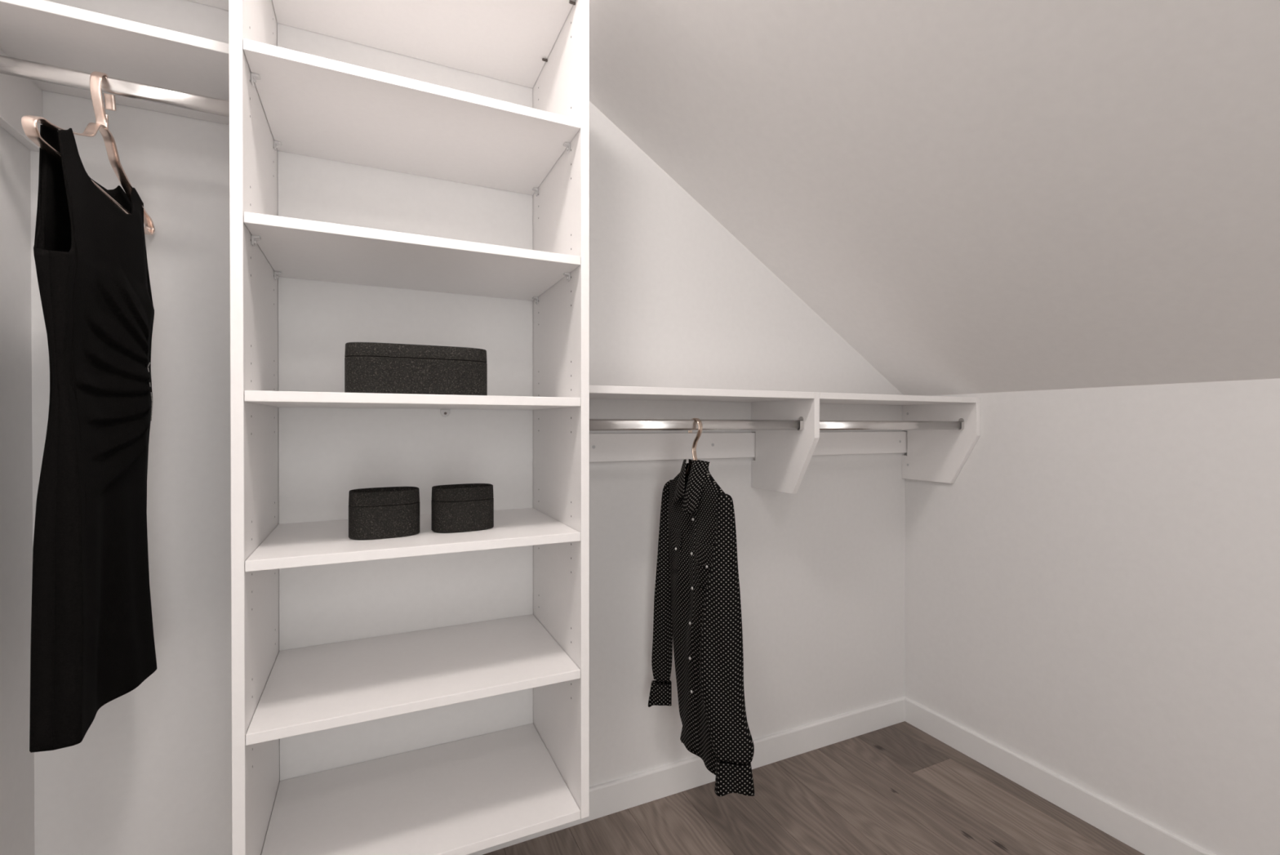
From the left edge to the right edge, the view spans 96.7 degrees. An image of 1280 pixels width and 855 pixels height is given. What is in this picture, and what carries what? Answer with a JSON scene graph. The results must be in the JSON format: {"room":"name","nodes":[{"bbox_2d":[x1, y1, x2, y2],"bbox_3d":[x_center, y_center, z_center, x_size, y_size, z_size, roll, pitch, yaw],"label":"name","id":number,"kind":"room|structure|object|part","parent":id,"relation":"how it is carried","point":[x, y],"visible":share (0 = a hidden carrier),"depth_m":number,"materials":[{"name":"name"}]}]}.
{"room":"walk-in closet","nodes":[
{"label":"walk-in closet","id":0,"kind":"room"},
{"bbox_2d":[0,125,35,854],"bbox_3d":[-0.644,-0.022,-0.215,0.100,2.420,3.000,0,0,-25],"label":"wall","id":1,"kind":"structure","parent":0,"point":[16,760],"depth_m":1.11,"materials":[{"name":"paint"}]},
{"bbox_2d":[0,48,42,151],"bbox_3d":[-1.166,-0.625,1.024,0.019,0.126,0.304,0,0,-25],"label":"cleat","id":2,"kind":"object","parent":1,"relation":"attached to","point":[20,97],"visible":0.69,"depth_m":1.09,"materials":[{"name":"white wood"}]},
{"bbox_2d":[30,0,905,854],"bbox_3d":[-0.118,-0.035,1.749,2.732,2.420,0.100,0,0,-25],"label":"wall","id":3,"kind":"structure","parent":0,"point":[677,300],"depth_m":1.71,"materials":[{"name":"paint"}]},
{"bbox_2d":[228,0,589,854],"bbox_3d":[-0.491,-0.056,1.290,0.648,1.820,0.409,0,0,-25],"label":"tower","id":4,"kind":"object","parent":3,"relation":"attached to","point":[402,171],"visible":1,"depth_m":1.34,"materials":[{"name":"white wood"}]},
{"bbox_2d":[0,0,229,124],"bbox_3d":[-0.990,-0.698,1.107,0.407,0.019,0.304,0,0,-25],"label":"closet shelf","id":5,"kind":"object","parent":4,"relation":"attached to","point":[40,31],"visible":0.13,"depth_m":1.04,"materials":[{"name":"white wood"}]},
{"bbox_2d":[0,54,229,116],"bbox_3d":[-0.940,-0.616,1.024,0.389,0.042,0.020,0,0,-25],"label":"closet rod","id":6,"kind":"object","parent":4,"relation":"attached to","point":[12,66],"visible":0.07,"depth_m":1.02,"materials":[{"name":"silver metal"}]},
{"bbox_2d":[21,71,155,235],"bbox_3d":[-0.959,-0.522,1.015,0.017,0.219,0.487,0,0,-25],"label":"clothes hanger","id":7,"kind":"object","parent":6,"relation":"hanging from","point":[29,122],"visible":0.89,"depth_m":1.00,"materials":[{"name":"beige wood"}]},
{"bbox_2d":[29,124,156,752],"bbox_3d":[-0.945,0.004,1.011,0.076,0.952,0.380,0,0,-25],"label":"dress","id":8,"kind":"object","parent":7,"relation":"hanging from","point":[92,637],"visible":1,"depth_m":0.91,"materials":[{"name":"black fabric"}]},
{"bbox_2d":[188,0,228,10],"bbox_3d":[-0.990,-0.957,1.105,0.407,0.019,0.304,0,0,-25],"label":"closet shelf","id":9,"kind":"object","parent":4,"relation":"attached to","point":[222,4],"visible":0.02,"depth_m":1.27,"materials":[{"name":"white wood"}]},
{"bbox_3d":[-0.775,-0.055,1.156,0.019,1.820,0.409,0,0,-25],"label":"panel","id":10,"kind":"part","parent":4,"relation":"part of","materials":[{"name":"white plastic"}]},
{"bbox_2d":[348,486,419,539],"bbox_3d":[-0.542,0.180,1.211,0.138,0.096,0.098,0,0,-25],"label":"storage box","id":11,"kind":"object","parent":4,"relation":"on","point":[388,512],"visible":1,"depth_m":1.17,"materials":[{"name":"black fabric"}]},
{"bbox_3d":[-0.542,0.146,1.210,0.138,0.028,0.098,0,0,-25],"label":"lid","id":12,"kind":"part","parent":11,"relation":"part of","materials":[{"name":"black fabric"}]},
{"bbox_3d":[-0.577,-0.057,1.472,0.608,1.816,0.006,0,0,-25],"label":"panel","id":13,"kind":"part","parent":4,"relation":"part of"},
{"bbox_3d":[-0.489,-0.658,1.284,0.608,0.019,0.401,0,0,-25],"label":"shelf","id":14,"kind":"part","parent":4,"relation":"part of","materials":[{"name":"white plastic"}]},
{"bbox_3d":[-0.489,-0.056,1.287,0.608,0.019,0.401,0,0,-25],"label":"shelf","id":15,"kind":"part","parent":4,"relation":"part of","materials":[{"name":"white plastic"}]},
{"bbox_3d":[-0.489,-0.362,1.285,0.608,0.019,0.401,0,0,-25],"label":"shelf","id":16,"kind":"part","parent":4,"relation":"part of","materials":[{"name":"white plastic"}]},
{"bbox_3d":[-0.490,0.237,1.289,0.608,0.019,0.401,0,0,-25],"label":"shelf","id":17,"kind":"part","parent":4,"relation":"part of","materials":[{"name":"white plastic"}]},
{"bbox_3d":[-0.490,0.537,1.291,0.608,0.019,0.401,0,0,-25],"label":"shelf","id":18,"kind":"part","parent":4,"relation":"part of","materials":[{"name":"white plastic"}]},
{"bbox_2d":[344,342,487,395],"bbox_3d":[-0.455,-0.114,1.170,0.269,0.097,0.128,0,0,-25],"label":"storage box","id":19,"kind":"object","parent":4,"relation":"on","point":[369,366],"visible":0.88,"depth_m":1.11,"materials":[{"name":"black fabric"}]},
{"bbox_3d":[-0.455,-0.149,1.170,0.269,0.026,0.128,0,0,-25],"label":"lid","id":20,"kind":"part","parent":19,"relation":"part of","materials":[{"name":"black fabric"}]},
{"bbox_3d":[-0.490,0.845,1.293,0.608,0.019,0.401,0,0,-25],"label":"shelf","id":21,"kind":"part","parent":4,"relation":"part of","materials":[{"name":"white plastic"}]},
{"bbox_3d":[-0.489,-0.956,1.282,0.608,0.019,0.401,0,0,-25],"label":"shelf","id":22,"kind":"part","parent":4,"relation":"part of","materials":[{"name":"white laminate"}]},
{"bbox_2d":[431,483,493,533],"bbox_3d":[-0.398,0.179,1.281,0.133,0.096,0.091,0,0,-25],"label":"storage box","id":23,"kind":"object","parent":4,"relation":"on","point":[465,507],"visible":1,"depth_m":1.24,"materials":[{"name":"black fabric"}]},
{"bbox_3d":[-0.398,0.145,1.281,0.133,0.028,0.091,0,0,-25],"label":"lid","id":24,"kind":"part","parent":23,"relation":"part of","materials":[{"name":"black fabric"}]},
{"bbox_3d":[-0.207,-0.056,1.425,0.019,1.820,0.409,0,0,-25],"label":"panel","id":25,"kind":"part","parent":4,"relation":"part of","materials":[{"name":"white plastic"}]},
{"bbox_2d":[589,416,804,431],"bbox_3d":[0.152,-0.011,1.545,0.731,0.042,0.020,0,0,-25],"label":"closet rod","id":26,"kind":"object","parent":4,"relation":"attached to","point":[595,424],"visible":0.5,"depth_m":1.53,"materials":[{"name":"silver metal"}]},
{"bbox_2d":[684,417,702,478],"bbox_3d":[0.150,0.088,1.545,0.014,0.229,0.257,0,0,-27],"label":"clothes hanger","id":27,"kind":"object","parent":26,"relation":"hanging from","point":[699,421],"visible":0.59,"depth_m":1.54,"materials":[{"name":"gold metal"}]},
{"bbox_3d":[0.150,0.145,1.545,0.014,0.116,0.257,0,0,-27],"label":"frame","id":28,"kind":"part","parent":27,"relation":"part of","materials":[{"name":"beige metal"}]},
{"bbox_2d":[648,458,755,796],"bbox_3d":[0.149,0.491,1.535,0.118,0.810,0.403,0,0,-25],"label":"shirt","id":29,"kind":"object","parent":27,"relation":"hanging from","point":[697,604],"visible":1,"depth_m":1.48,"materials":[{"name":"black fabric"}]},
{"bbox_2d":[589,385,814,401],"bbox_3d":[0.111,-0.093,1.632,0.731,0.019,0.304,0,0,-25],"label":"closet shelf","id":30,"kind":"object","parent":4,"relation":"attached to","point":[596,392],"visible":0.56,"depth_m":1.53,"materials":[{"name":"white wood"}]},
{"bbox_2d":[589,432,755,462],"bbox_3d":[0.054,0.059,1.764,0.740,0.082,0.020,0,0,-25],"label":"cleat","id":31,"kind":"object","parent":3,"relation":"attached to","point":[664,446],"visible":0.84,"depth_m":1.77,"materials":[{"name":"white wood"}]},
{"bbox_2d":[467,695,906,854],"bbox_3d":[-0.095,1.110,1.705,2.532,0.091,0.014,0,0,-25],"label":"baseboard","id":32,"kind":"structure","parent":3,"relation":"attached to","point":[611,797],"depth_m":1.84,"materials":[{"name":"paint"}]},
{"bbox_2d":[751,391,819,493],"bbox_3d":[0.450,0.050,1.794,0.019,0.306,0.305,0,0,-25],"label":"shelf bracket","id":33,"kind":"object","parent":3,"relation":"attached to","point":[783,457],"visible":0.89,"depth_m":1.77,"materials":[{"name":"white wood"}]},
{"bbox_2d":[812,431,906,455],"bbox_3d":[0.719,0.058,2.079,0.728,0.082,0.020,0,0,-25],"label":"cleat","id":34,"kind":"object","parent":3,"relation":"attached to","point":[891,442],"visible":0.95,"depth_m":2.12,"materials":[{"name":"white wood"}]},
{"bbox_2d":[483,720,1144,854],"bbox_3d":[0.491,1.180,0.330,2.750,0.030,3.100,0,0,-25],"label":"floor","id":35,"kind":"structure","parent":0,"point":[898,788],"depth_m":1.70,"materials":[{"name":"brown wood"}]},
{"bbox_2d":[589,0,1279,395],"bbox_3d":[0.934,-0.691,0.528,1.871,1.290,3.200,0,0,-25],"label":"ceiling","id":36,"kind":"structure","parent":0,"point":[975,196],"depth_m":1.27,"materials":[{"name":"paint"}]},
{"bbox_2d":[904,377,1279,854],"bbox_3d":[1.734,0.536,0.915,0.100,1.294,3.000,0,0,-25],"label":"wall","id":37,"kind":"structure","parent":0,"point":[1093,595],"depth_m":1.60,"materials":[{"name":"paint"}]},
{"bbox_2d":[902,397,980,483],"bbox_3d":[1.103,0.048,2.103,0.020,0.306,0.305,0,0,-25],"label":"shelf bracket","id":38,"kind":"object","parent":37,"relation":"attached to","point":[940,455],"visible":0.97,"depth_m":2.09,"materials":[{"name":"white wood"}]},
{"bbox_2d":[819,417,964,430],"bbox_3d":[0.818,-0.011,1.861,0.703,0.042,0.020,0,0,-25],"label":"closet rod","id":39,"kind":"object","parent":38,"relation":"attached to","point":[824,424],"visible":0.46,"depth_m":1.85,"materials":[{"name":"silver metal"}]},
{"bbox_2d":[958,417,964,430],"bbox_3d":[1.135,-0.012,2.010,0.003,0.042,0.020,0,0,-25],"label":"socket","id":40,"kind":"object","parent":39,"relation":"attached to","point":[962,420],"depth_m":2.00,"materials":[{"name":"metal"}]},
{"bbox_2d":[819,391,976,404],"bbox_3d":[0.777,-0.095,1.948,0.703,0.019,0.304,0,0,-25],"label":"closet shelf","id":41,"kind":"object","parent":38,"relation":"attached to","point":[824,397],"visible":0.76,"depth_m":1.84,"materials":[{"name":"white wood"}]},
{"bbox_2d":[904,697,1215,854],"bbox_3d":[1.685,1.117,0.888,0.014,0.091,2.986,0,0,-25],"label":"baseboard","id":42,"kind":"structure","parent":37,"relation":"attached to","point":[1137,832],"depth_m":1.74,"materials":[{"name":"paint"}]}
]}

